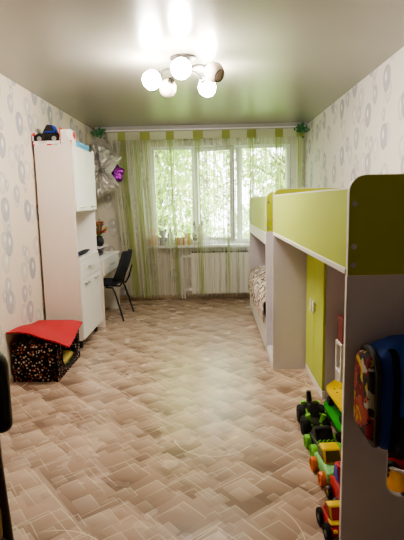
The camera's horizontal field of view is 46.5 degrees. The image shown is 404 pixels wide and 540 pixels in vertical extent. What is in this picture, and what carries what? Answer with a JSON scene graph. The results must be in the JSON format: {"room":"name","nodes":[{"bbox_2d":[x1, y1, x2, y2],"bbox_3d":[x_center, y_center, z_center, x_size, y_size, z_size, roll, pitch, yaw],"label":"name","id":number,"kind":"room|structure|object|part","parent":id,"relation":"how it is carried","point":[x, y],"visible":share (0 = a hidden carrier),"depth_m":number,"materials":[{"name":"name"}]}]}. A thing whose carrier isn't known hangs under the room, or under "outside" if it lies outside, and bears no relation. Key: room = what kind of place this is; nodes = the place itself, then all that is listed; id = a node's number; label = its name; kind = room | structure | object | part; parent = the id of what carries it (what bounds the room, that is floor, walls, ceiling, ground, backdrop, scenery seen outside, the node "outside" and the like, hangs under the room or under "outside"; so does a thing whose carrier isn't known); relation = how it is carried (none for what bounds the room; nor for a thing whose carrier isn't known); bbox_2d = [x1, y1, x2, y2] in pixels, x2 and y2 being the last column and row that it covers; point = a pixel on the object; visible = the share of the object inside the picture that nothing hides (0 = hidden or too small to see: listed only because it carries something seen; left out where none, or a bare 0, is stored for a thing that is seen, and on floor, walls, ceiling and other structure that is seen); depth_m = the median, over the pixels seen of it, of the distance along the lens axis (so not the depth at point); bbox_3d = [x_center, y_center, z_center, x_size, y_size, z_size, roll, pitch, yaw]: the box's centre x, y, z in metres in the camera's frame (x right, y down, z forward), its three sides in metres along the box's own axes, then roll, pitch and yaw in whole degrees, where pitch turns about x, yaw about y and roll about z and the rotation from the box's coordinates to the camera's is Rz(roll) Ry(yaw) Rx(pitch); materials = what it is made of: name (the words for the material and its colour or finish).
{"room":"bedroom","nodes":[
{"label":"bedroom","id":0,"kind":"room"},
{"bbox_2d":[0,74,98,376],"bbox_3d":[-1.693,-0.192,2.937,0.150,2.500,8.700,-1,8,1],"label":"wall","id":1,"kind":"structure","parent":0,"point":[23,113],"depth_m":4.13,"materials":[{"name":"paper"}]},
{"bbox_2d":[9,374,13,384],"bbox_3d":[-1.586,1.022,3.052,0.018,0.060,8.280,-1,8,1],"label":"baseboard","id":2,"kind":"structure","parent":1,"relation":"attached to","point":[11,377],"depth_m":3.86,"materials":[{"name":"beige wood"}]},
{"bbox_2d":[0,297,338,539],"bbox_3d":[-0.068,1.077,3.090,3.350,0.120,8.700,-1,8,1],"label":"floor","id":3,"kind":"structure","parent":0,"point":[174,419],"depth_m":2.92,"materials":[{"name":"beige laminate"}]},
{"bbox_2d":[0,351,13,539],"bbox_3d":[-0.787,0.768,1.219,0.496,1.050,0.591,-1,8,1],"label":"dining chair","id":4,"kind":"object","parent":3,"relation":"on","point":[6,417],"visible":1,"depth_m":1.36,"materials":[{"name":"black leather"}]},
{"bbox_3d":[-0.780,0.727,1.345,0.415,0.095,0.020,-1,8,1],"label":"rail","id":5,"kind":"part","parent":4,"relation":"part of","materials":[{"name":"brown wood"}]},
{"bbox_3d":[-0.792,0.350,1.371,0.466,0.266,0.040,-1,8,1],"label":"backrest","id":6,"kind":"part","parent":4,"relation":"part of","materials":[{"name":"black leather"}]},
{"bbox_3d":[-0.571,0.759,1.440,0.044,0.995,0.149,2,9,19],"label":"leg","id":7,"kind":"part","parent":4,"relation":"part of","materials":[{"name":"brown wood"}]},
{"bbox_2d":[6,320,82,381],"bbox_3d":[-1.311,0.666,4.147,0.515,0.438,0.750,-1,8,1],"label":"house","id":8,"kind":"object","parent":3,"relation":"on","point":[46,350],"visible":1,"depth_m":3.88,"materials":[{"name":"fabric"}]},
{"bbox_3d":[-1.192,0.711,4.176,0.025,0.335,0.650,-1,8,1],"label":"door panel","id":9,"kind":"part","parent":8,"relation":"part of","materials":[{"name":"fabric"}]},
{"bbox_2d":[63,350,72,363],"bbox_3d":[-1.365,0.827,4.197,0.301,0.063,0.556,-1,8,1],"label":"cushion","id":10,"kind":"object","parent":8,"relation":"on","point":[67,354],"depth_m":4.32,"materials":[{"name":"yellow fabric"}]},
{"bbox_2d":[34,145,101,347],"bbox_3d":[-1.350,-0.238,4.935,0.398,2.000,0.780,-1,8,1],"label":"cabinet","id":11,"kind":"object","parent":3,"relation":"on","point":[65,174],"visible":0.88,"depth_m":4.58,"materials":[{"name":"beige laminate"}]},
{"bbox_2d":[32,127,62,145],"bbox_3d":[-1.457,-1.270,4.534,0.263,0.160,0.280,-1,8,1],"label":"box","id":12,"kind":"object","parent":11,"relation":"on","point":[35,143],"visible":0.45,"depth_m":4.40,"materials":[{"name":"white cardboard"}]},
{"bbox_2d":[34,124,58,140],"bbox_3d":[-1.459,-1.290,4.500,0.240,0.186,0.188,-1,8,1],"label":"pickup truck","id":13,"kind":"object","parent":12,"relation":"in","point":[50,132],"visible":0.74,"depth_m":4.43,"materials":[{"name":"black plastic"}]},
{"bbox_3d":[-1.382,-0.232,4.552,0.351,1.900,0.018,-1,8,1],"label":"panel","id":14,"kind":"part","parent":11,"relation":"part of","materials":[{"name":"beige laminate"}]},
{"bbox_2d":[60,129,75,145],"bbox_3d":[-1.274,-1.254,4.474,0.095,0.140,0.155,-1,8,1],"label":"carton","id":15,"kind":"object","parent":11,"relation":"on","point":[67,135],"visible":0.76,"depth_m":4.40,"materials":[{"name":"white cardboard"}]},
{"bbox_3d":[-1.204,-0.895,4.640,0.018,0.610,0.384,-1,8,1],"label":"door","id":16,"kind":"part","parent":11,"relation":"part of","materials":[{"name":"white laminate"}]},
{"bbox_2d":[76,141,88,150],"bbox_3d":[-1.262,-1.261,4.814,0.107,0.055,0.450,-1,8,1],"label":"box","id":17,"kind":"object","parent":11,"relation":"on","point":[78,144],"visible":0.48,"depth_m":4.76,"materials":[{"name":"blue cardboard"}]},
{"bbox_3d":[-1.367,-0.342,5.305,0.351,1.900,0.018,-1,8,1],"label":"panel","id":18,"kind":"part","parent":11,"relation":"part of","materials":[{"name":"white laminate"}]},
{"bbox_3d":[-1.179,0.373,4.825,0.018,0.595,0.384,-1,8,1],"label":"door","id":19,"kind":"part","parent":11,"relation":"part of","materials":[{"name":"white laminate"}]},
{"bbox_2d":[78,251,97,260],"bbox_3d":[-1.360,-0.145,4.949,0.361,0.023,0.744,-1,8,1],"label":"countertop","id":20,"kind":"structure","parent":11,"relation":"on","point":[90,253],"depth_m":4.98,"materials":[{"name":"white laminate"}]},
{"bbox_2d":[78,249,89,255],"bbox_3d":[-1.260,-0.198,4.935,0.051,0.076,0.669,-1,8,1],"label":"folded umbrella","id":21,"kind":"object","parent":20,"relation":"on","point":[84,251],"visible":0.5,"depth_m":4.91,"materials":[{"name":"black fabric"}]},
{"bbox_3d":[-1.183,-0.045,4.960,0.018,0.180,0.772,-1,8,1],"label":"drawer","id":22,"kind":"part","parent":11,"relation":"part of","materials":[{"name":"white laminate"}]},
{"bbox_3d":[-1.197,-0.952,5.024,0.018,0.610,0.384,-1,8,1],"label":"door","id":23,"kind":"part","parent":11,"relation":"part of","materials":[{"name":"white laminate"}]},
{"bbox_3d":[-1.171,0.317,5.209,0.018,0.595,0.384,-1,8,1],"label":"door","id":24,"kind":"part","parent":11,"relation":"part of","materials":[{"name":"white laminate"}]},
{"bbox_2d":[97,251,119,326],"bbox_3d":[-1.318,0.209,6.023,0.398,0.800,1.035,-1,8,1],"label":"desk","id":25,"kind":"object","parent":3,"relation":"on","point":[109,261],"visible":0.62,"depth_m":6.14,"materials":[{"name":"white laminate"}]},
{"bbox_3d":[-1.341,0.293,5.538,0.370,0.775,0.040,-1,8,1],"label":"panel","id":26,"kind":"part","parent":25,"relation":"part of","materials":[{"name":"beige laminate"}]},
{"bbox_2d":[97,244,107,253],"bbox_3d":[-1.377,-0.239,5.916,0.290,0.120,0.440,-1,8,1],"label":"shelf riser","id":27,"kind":"object","parent":25,"relation":"on","point":[99,248],"visible":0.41,"depth_m":6.09,"materials":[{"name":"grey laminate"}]},
{"bbox_2d":[96,221,107,245],"bbox_3d":[-1.291,-0.457,5.895,0.234,0.311,0.204,-6,10,-32],"label":"potted plant","id":28,"kind":"object","parent":27,"relation":"on","point":[100,241],"visible":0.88,"depth_m":5.87,"materials":[{"name":"red plant"}]},
{"bbox_3d":[-1.294,-0.364,5.906,0.124,0.125,0.124,-1,8,1],"label":"pot","id":29,"kind":"part","parent":28,"relation":"part of","materials":[{"name":"black ceramic"}]},
{"bbox_3d":[-1.158,-0.078,5.996,0.018,0.170,0.880,-1,8,1],"label":"drawer","id":30,"kind":"part","parent":25,"relation":"part of","materials":[{"name":"white laminate"}]},
{"bbox_3d":[-1.329,0.151,6.508,0.355,0.775,0.040,-1,8,1],"label":"panel","id":31,"kind":"part","parent":25,"relation":"part of","materials":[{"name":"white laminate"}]},
{"bbox_2d":[103,249,133,320],"bbox_3d":[-1.176,0.176,6.008,0.606,0.855,0.542,0,8,5],"label":"desk chair","id":32,"kind":"object","parent":3,"relation":"on","point":[124,262],"visible":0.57,"depth_m":5.83,"materials":[{"name":"black fabric"}]},
{"bbox_3d":[-1.258,0.154,6.012,0.420,0.040,0.420,0,8,5],"label":"seat","id":33,"kind":"part","parent":32,"relation":"part of","materials":[{"name":"black fabric"}]},
{"bbox_3d":[-1.071,0.419,5.797,0.240,0.431,0.029,2,9,20],"label":"leg","id":34,"kind":"part","parent":32,"relation":"part of","materials":[{"name":"black metal"}]},
{"bbox_3d":[-0.989,-0.071,5.955,0.220,0.360,0.450,0,8,5],"label":"backrest","id":35,"kind":"part","parent":32,"relation":"part of","materials":[{"name":"black fabric"}]},
{"bbox_3d":[-1.029,0.350,6.258,0.240,0.431,0.029,-3,8,-10],"label":"leg","id":36,"kind":"part","parent":32,"relation":"part of","materials":[{"name":"black metal"}]},
{"bbox_2d":[181,250,249,298],"bbox_3d":[0.202,0.078,6.994,1.032,0.725,0.122,-1,8,1],"label":"radiator","id":37,"kind":"object","parent":3,"relation":"on","point":[243,288],"visible":0.64,"depth_m":6.93,"materials":[{"name":"white metal"}]},
{"bbox_2d":[192,250,247,252],"bbox_3d":[0.271,-0.272,6.928,0.840,0.017,0.064,-1,8,1],"label":"grille","id":38,"kind":"object","parent":37,"relation":"attached to","point":[236,251],"depth_m":6.90,"materials":[{"name":"silver metal"}]},
{"bbox_2d":[249,192,273,352],"bbox_3d":[1.040,-0.103,5.322,0.849,1.526,1.906,-1,8,1],"label":"bunk bed","id":39,"kind":"object","parent":3,"relation":"on","point":[261,207],"visible":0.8,"depth_m":4.60,"materials":[{"name":"grey laminate"}]},
{"bbox_3d":[0.625,-0.425,5.283,0.033,0.110,1.856,-1,8,1],"label":"rail","id":40,"kind":"part","parent":39,"relation":"part of","materials":[{"name":"white laminate"}]},
{"bbox_3d":[1.063,-0.058,6.277,0.845,1.160,0.022,-1,8,1],"label":"panel","id":41,"kind":"part","parent":39,"relation":"part of","materials":[{"name":"grey laminate"}]},
{"bbox_3d":[0.641,0.481,5.415,0.022,0.300,1.856,-1,8,1],"label":"drawer","id":42,"kind":"part","parent":39,"relation":"part of","materials":[{"name":"white laminate"}]},
{"bbox_3d":[1.026,0.214,4.419,0.845,1.160,0.022,-1,8,1],"label":"panel","id":43,"kind":"part","parent":39,"relation":"part of","materials":[{"name":"grey laminate"}]},
{"bbox_3d":[1.010,-0.540,4.309,0.841,0.361,0.022,-1,8,1],"label":"headboard","id":44,"kind":"part","parent":39,"relation":"part of","materials":[{"name":"green laminate"}]},
{"bbox_2d":[267,345,272,367],"bbox_3d":[1.035,0.777,4.284,0.840,0.085,0.400,-1,8,1],"label":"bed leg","id":45,"kind":"object","parent":3,"relation":"on","point":[269,347],"visible":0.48,"depth_m":4.28,"materials":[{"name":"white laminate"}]},
{"bbox_2d":[296,390,330,434],"bbox_3d":[0.708,0.895,2.998,0.170,0.236,0.283,-1,8,3],"label":"tractor","id":46,"kind":"object","parent":3,"relation":"on","point":[310,413],"visible":0.92,"depth_m":2.95,"materials":[{"name":"black plastic"}]},
{"bbox_2d":[303,425,340,455],"bbox_3d":[0.698,0.981,2.712,0.174,0.149,0.198,-2,8,-5],"label":"toy racer","id":47,"kind":"object","parent":3,"relation":"on","point":[323,433],"visible":0.59,"depth_m":2.69,"materials":[{"name":"black plastic"}]},
{"bbox_2d":[309,442,340,486],"bbox_3d":[0.680,1.012,2.470,0.174,0.157,0.230,-2,8,-4],"label":"pickup","id":48,"kind":"object","parent":3,"relation":"on","point":[324,459],"visible":0.62,"depth_m":2.44,"materials":[{"name":"green plastic"}]},
{"bbox_2d":[305,254,345,398],"bbox_3d":[1.142,0.342,3.661,0.582,1.120,0.610,-1,8,1],"label":"wardrobe","id":49,"kind":"object","parent":3,"relation":"on","point":[325,287],"visible":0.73,"depth_m":3.42,"materials":[{"name":"green laminate"}]},
{"bbox_3d":[0.885,0.296,3.813,0.018,1.058,0.302,-1,8,1],"label":"door","id":50,"kind":"part","parent":49,"relation":"part of","materials":[{"name":"laminate"}]},
{"bbox_3d":[0.863,0.271,3.707,0.023,0.100,0.040,-1,8,1],"label":"handle","id":51,"kind":"part","parent":49,"relation":"part of","materials":[{"name":"white plastic"}]},
{"bbox_3d":[0.861,0.284,3.618,0.023,0.100,0.040,-1,8,1],"label":"handle","id":52,"kind":"part","parent":49,"relation":"part of","materials":[{"name":"white laminate"}]},
{"bbox_3d":[0.879,0.340,3.512,0.018,1.058,0.302,-1,8,1],"label":"door","id":53,"kind":"part","parent":49,"relation":"part of","materials":[{"name":"laminate"}]},
{"bbox_3d":[1.158,0.385,3.368,0.540,1.120,0.018,-1,8,1],"label":"panel","id":54,"kind":"part","parent":49,"relation":"part of","materials":[{"name":"grey laminate"}]},
{"bbox_2d":[316,500,339,539],"bbox_3d":[0.595,1.088,2.063,0.142,0.128,0.181,-2,8,-3],"label":"toy truck","id":55,"kind":"object","parent":3,"relation":"on","point":[327,516],"visible":0.52,"depth_m":2.04,"materials":[{"name":"red plastic"}]},
{"bbox_2d":[323,400,341,442],"bbox_3d":[0.883,0.949,2.952,0.158,0.135,0.460,-1,8,-1],"label":"skateboard","id":56,"kind":"object","parent":3,"relation":"on","point":[332,411],"visible":0.33,"depth_m":2.97,"materials":[{"name":"green plastic"}]},
{"bbox_2d":[326,380,342,423],"bbox_3d":[0.906,0.843,2.966,0.158,0.135,0.460,-1,8,-1],"label":"skateboard","id":57,"kind":"object","parent":56,"relation":"on","point":[334,389],"visible":0.33,"depth_m":3.08,"materials":[{"name":"yellow plastic"}]},
{"bbox_2d":[325,461,340,500],"bbox_3d":[0.703,1.026,2.248,0.182,0.192,0.162,-2,8,-3],"label":"van","id":58,"kind":"object","parent":3,"relation":"on","point":[332,490],"visible":0.21,"depth_m":2.26,"materials":[{"name":"red plastic"}]},
{"bbox_2d":[273,174,403,539],"bbox_3d":[0.996,0.243,2.903,0.840,1.541,2.178,-1,8,1],"label":"bed","id":59,"kind":"object","parent":3,"relation":"on","point":[357,230],"visible":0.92,"depth_m":1.89,"materials":[{"name":"grey laminate"}]},
{"bbox_3d":[1.022,0.276,3.994,0.835,1.160,0.022,-1,8,1],"label":"panel","id":60,"kind":"part","parent":59,"relation":"part of","materials":[{"name":"grey laminate"}]},
{"bbox_3d":[1.007,-0.486,3.882,0.831,0.376,0.022,-1,8,1],"label":"headboard","id":61,"kind":"part","parent":59,"relation":"part of","materials":[{"name":"green laminate"}]},
{"bbox_3d":[0.585,-0.149,2.853,0.034,0.022,2.128,-1,8,1],"label":"rail","id":62,"kind":"part","parent":59,"relation":"part of","materials":[{"name":"white laminate"}]},
{"bbox_3d":[0.980,0.587,1.867,0.835,1.160,0.022,-1,8,1],"label":"panel","id":63,"kind":"part","parent":59,"relation":"part of","materials":[{"name":"grey laminate"}]},
{"bbox_3d":[0.964,-0.172,1.756,0.831,0.371,0.022,-1,8,1],"label":"headboard","id":64,"kind":"part","parent":59,"relation":"part of","materials":[{"name":"green laminate"}]},
{"bbox_3d":[0.787,0.178,1.703,0.030,0.085,0.191,-1,8,1],"label":"coat hook","id":65,"kind":"object","parent":59,"relation":"attached to","visible":0},
{"bbox_2d":[354,335,403,452],"bbox_3d":[0.755,0.404,1.706,0.354,0.475,0.238,-1,8,1],"label":"backpack","id":66,"kind":"object","parent":65,"relation":"hanging from","point":[379,365],"visible":1,"depth_m":1.63,"materials":[{"name":"blue fabric"}]},
{"bbox_2d":[335,339,343,382],"bbox_3d":[1.107,0.728,3.280,0.322,0.468,0.147,-1,8,1],"label":"rack","id":67,"kind":"object","parent":3,"relation":"on","point":[339,347],"visible":0.24,"depth_m":3.27,"materials":[{"name":"white plastic"}]},
{"bbox_3d":[0.960,0.726,3.342,0.024,0.460,0.024,-1,8,1],"label":"post","id":68,"kind":"part","parent":67,"relation":"part of","materials":[{"name":"white plastic"}]},
{"bbox_2d":[335,339,343,346],"bbox_3d":[1.102,0.505,3.249,0.320,0.018,0.145,-1,8,1],"label":"shelf","id":69,"kind":"object","parent":67,"relation":"attached to","point":[338,343],"depth_m":3.27,"materials":[{"name":"white laminate"}]},
{"bbox_2d":[338,315,343,344],"bbox_3d":[1.055,0.407,3.233,0.210,0.181,0.120,-1,8,1],"label":"storage box","id":70,"kind":"object","parent":67,"relation":"on","point":[340,317],"visible":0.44,"depth_m":3.22,"materials":[{"name":"red plastic"}]},
{"bbox_3d":[0.957,0.744,3.223,0.024,0.460,0.024,-1,8,1],"label":"post","id":71,"kind":"part","parent":67,"relation":"part of","materials":[{"name":"white laminate"}]},
{"bbox_2d":[387,467,403,491],"bbox_3d":[0.914,0.980,2.096,0.280,0.320,0.280,-1,8,1],"label":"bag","id":72,"kind":"object","parent":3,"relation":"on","point":[395,481],"visible":0.16,"depth_m":1.98,"materials":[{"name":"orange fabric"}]},
{"bbox_2d":[387,449,403,476],"bbox_3d":[0.891,0.819,2.053,0.201,0.127,0.168,2,9,21],"label":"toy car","id":73,"kind":"object","parent":72,"relation":"in","point":[396,459],"visible":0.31,"depth_m":2.01,"materials":[{"name":"red plastic"}]},
{"bbox_2d":[94,128,305,294],"bbox_3d":[-0.010,-0.831,7.081,3.050,2.500,0.250,-1,8,1],"label":"wall","id":74,"kind":"structure","parent":0,"point":[107,207],"depth_m":6.99,"materials":[{"name":"paper"}]},
{"bbox_2d":[120,293,249,298],"bbox_3d":[0.012,0.396,7.125,3.050,0.060,0.018,-1,8,1],"label":"baseboard","id":75,"kind":"structure","parent":74,"relation":"attached to","point":[240,295],"depth_m":7.12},
{"bbox_2d":[148,243,249,248],"bbox_3d":[0.250,-0.363,6.942,2.200,0.035,0.250,-1,8,1],"label":"windowsill","id":76,"kind":"structure","parent":74,"relation":"attached to","point":[236,244],"depth_m":6.83,"materials":[{"name":"white plastic"}]},
{"bbox_2d":[149,228,156,245],"bbox_3d":[-0.724,-0.484,6.891,0.151,0.255,0.133,-1,8,1],"label":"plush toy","id":77,"kind":"object","parent":76,"relation":"on","point":[153,228],"visible":0.19,"depth_m":6.87,"materials":[{"name":"beige fabric"}]},
{"bbox_2d":[158,229,166,245],"bbox_3d":[-0.579,-0.483,6.891,0.130,0.248,0.115,-1,8,1],"label":"elephant","id":78,"kind":"object","parent":76,"relation":"on","point":[161,239],"visible":0.69,"depth_m":6.88},
{"bbox_2d":[167,228,173,245],"bbox_3d":[-0.466,-0.492,6.902,0.100,0.258,0.100,-1,8,1],"label":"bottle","id":79,"kind":"object","parent":76,"relation":"on","point":[168,235],"visible":0.61,"depth_m":6.87,"materials":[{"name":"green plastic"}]},
{"bbox_2d":[175,230,185,244],"bbox_3d":[-0.318,-0.477,6.911,0.182,0.219,0.176,-1,8,1],"label":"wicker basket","id":80,"kind":"object","parent":76,"relation":"on","point":[180,230],"visible":0.52,"depth_m":6.87,"materials":[{"name":"brown wicker"}]},
{"bbox_2d":[185,233,191,244],"bbox_3d":[-0.193,-0.448,6.830,0.102,0.180,0.105,-1,8,1],"label":"duck","id":81,"kind":"object","parent":76,"relation":"on","point":[188,236],"visible":0.72,"depth_m":6.79},
{"bbox_2d":[192,221,203,244],"bbox_3d":[-0.055,-0.540,6.866,0.182,0.346,0.161,-1,8,1],"label":"plush dog","id":82,"kind":"object","parent":76,"relation":"on","point":[194,225],"visible":0.62,"depth_m":6.85},
{"bbox_2d":[150,144,290,243],"bbox_3d":[0.272,-1.095,6.827,2.055,1.425,0.404,-1,8,1],"label":"window","id":83,"kind":"structure","parent":74,"relation":"in","point":[210,148],"depth_m":6.88,"materials":[{"name":"white plastic"}]},
{"bbox_2d":[0,0,403,129],"bbox_3d":[-0.120,-1.530,2.710,3.350,0.150,8.700,-1,8,1],"label":"ceiling","id":84,"kind":"structure","parent":0,"point":[282,61],"depth_m":3.34,"materials":[{"name":"white paint"}]},
{"bbox_2d":[142,53,224,97],"bbox_3d":[-0.142,-1.447,3.452,0.604,0.227,0.700,-1,8,1],"label":"chandelier","id":85,"kind":"object","parent":84,"relation":"hanging from","point":[181,68],"visible":1,"depth_m":3.41,"materials":[{"name":"white glass"}]},
{"bbox_3d":[-0.371,-1.403,3.470,0.143,0.139,0.137,-1,8,1],"label":"lamp shade","id":86,"kind":"part","parent":85,"relation":"part of","materials":[{"name":"white glass"}]},
{"bbox_3d":[-0.271,-1.442,3.730,0.139,0.141,0.144,-1,8,1],"label":"lamp shade","id":87,"kind":"part","parent":85,"relation":"part of","materials":[{"name":"white glass"}]},
{"bbox_3d":[-0.142,-1.366,3.183,0.138,0.139,0.144,-1,8,1],"label":"lamp shade","id":88,"kind":"part","parent":85,"relation":"part of","materials":[{"name":"white glass"}]},
{"bbox_3d":[-0.055,-1.482,3.587,0.017,0.062,0.258,5,10,34],"label":"arm","id":89,"kind":"part","parent":85,"relation":"part of","materials":[{"name":"silver metal"}]},
{"bbox_3d":[-0.034,-1.453,3.383,0.234,0.062,0.017,6,11,40],"label":"arm","id":90,"kind":"part","parent":85,"relation":"part of","materials":[{"name":"silver metal"}]},
{"bbox_3d":[0.040,-1.450,3.731,0.140,0.139,0.141,-1,8,1],"label":"lamp shade","id":91,"kind":"part","parent":85,"relation":"part of","materials":[{"name":"white glass"}]},
{"bbox_3d":[0.086,-1.385,3.292,0.142,0.142,0.140,-1,8,1],"label":"lamp shade","id":92,"kind":"part","parent":85,"relation":"part of","materials":[{"name":"white glass"}]},
{"bbox_2d":[95,122,307,132],"bbox_3d":[-0.017,-1.978,6.541,2.940,0.075,0.106,-1,8,1],"label":"rail","id":93,"kind":"object","parent":84,"relation":"attached to","point":[289,125],"visible":0.78,"depth_m":6.49,"materials":[{"name":"white plastic"}]},
{"bbox_2d":[90,127,105,138],"bbox_3d":[-1.433,-1.893,6.492,0.232,0.166,0.082,-1,8,1],"label":"ivy garland","id":94,"kind":"object","parent":93,"relation":"hanging from","point":[99,131],"visible":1,"depth_m":6.49},
{"bbox_2d":[92,132,120,198],"bbox_3d":[-1.330,-1.437,6.319,0.356,0.951,0.430,-9,11,-42],"label":"foil balloon","id":95,"kind":"object","parent":93,"relation":"hanging from","point":[106,159],"visible":0.95,"depth_m":6.21,"materials":[{"name":"silver metal"}]},
{"bbox_2d":[112,165,124,181],"bbox_3d":[-1.206,-1.586,6.517,0.266,0.716,0.116,-1,8,1],"label":"foil balloon","id":96,"kind":"object","parent":93,"relation":"hanging from","point":[118,172],"visible":0.65,"depth_m":6.50,"materials":[{"name":"purple plastic"}]},
{"bbox_2d":[107,128,303,297],"bbox_3d":[0.068,-0.771,6.676,2.722,2.355,0.057,-1,8,1],"label":"curtain","id":97,"kind":"object","parent":93,"relation":"hanging from","point":[123,137],"visible":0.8,"depth_m":6.64,"materials":[{"name":"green fabric"}]},
{"bbox_2d":[294,122,309,137],"bbox_3d":[1.364,-1.918,6.431,0.214,0.222,0.074,-1,8,1],"label":"ivy garland","id":98,"kind":"object","parent":93,"relation":"hanging from","point":[300,128],"visible":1,"depth_m":6.42},
{"bbox_2d":[305,47,403,187],"bbox_3d":[1.506,-0.246,2.865,0.150,2.500,8.700,-1,8,1],"label":"wall","id":99,"kind":"structure","parent":0,"point":[361,132],"depth_m":4.24,"materials":[{"name":"paper"}]},
{"label":"outside","id":100,"kind":"structure","parent":0,"visible":0},
{"bbox_3d":[0.762,-0.243,34.116,60.000,0.100,52.400,-1,8,1],"label":"ground","id":101,"kind":"structure","parent":100,"visible":0},
{"bbox_2d":[154,150,228,238],"bbox_3d":[-0.714,-1.022,10.302,5.186,8.392,4.621,-7,10,-34],"label":"leafy tree","id":102,"kind":"object","parent":101,"relation":"on","point":[182,168],"visible":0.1,"depth_m":9.77,"materials":[{"name":"green plant"}]},
{"bbox_2d":[161,148,261,238],"bbox_3d":[-0.150,-3.447,20.380,7.115,10.258,5.906,-1,8,1],"label":"leafy tree","id":103,"kind":"object","parent":101,"relation":"on","point":[208,220],"visible":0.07,"depth_m":19.73,"materials":[{"name":"green plant"}]},
{"bbox_2d":[207,148,285,236],"bbox_3d":[2.808,-1.992,13.863,5.638,9.143,5.562,6,11,40],"label":"leafy tree","id":104,"kind":"object","parent":101,"relation":"on","point":[258,181],"visible":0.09,"depth_m":13.74,"materials":[{"name":"green plant"}]},
{"bbox_3d":[1.058,0.285,5.378,0.800,0.139,1.825,-1,8,1],"label":"mattress","id":105,"kind":"object","parent":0,"visible":0},
{"bbox_2d":[248,265,265,322],"bbox_3d":[1.016,0.217,5.370,0.859,0.362,1.804,-1,8,1],"label":"patterned blanket","id":106,"kind":"object","parent":105,"relation":"on","point":[257,276],"visible":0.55,"depth_m":5.39,"materials":[{"name":"beige fabric"}]}
]}

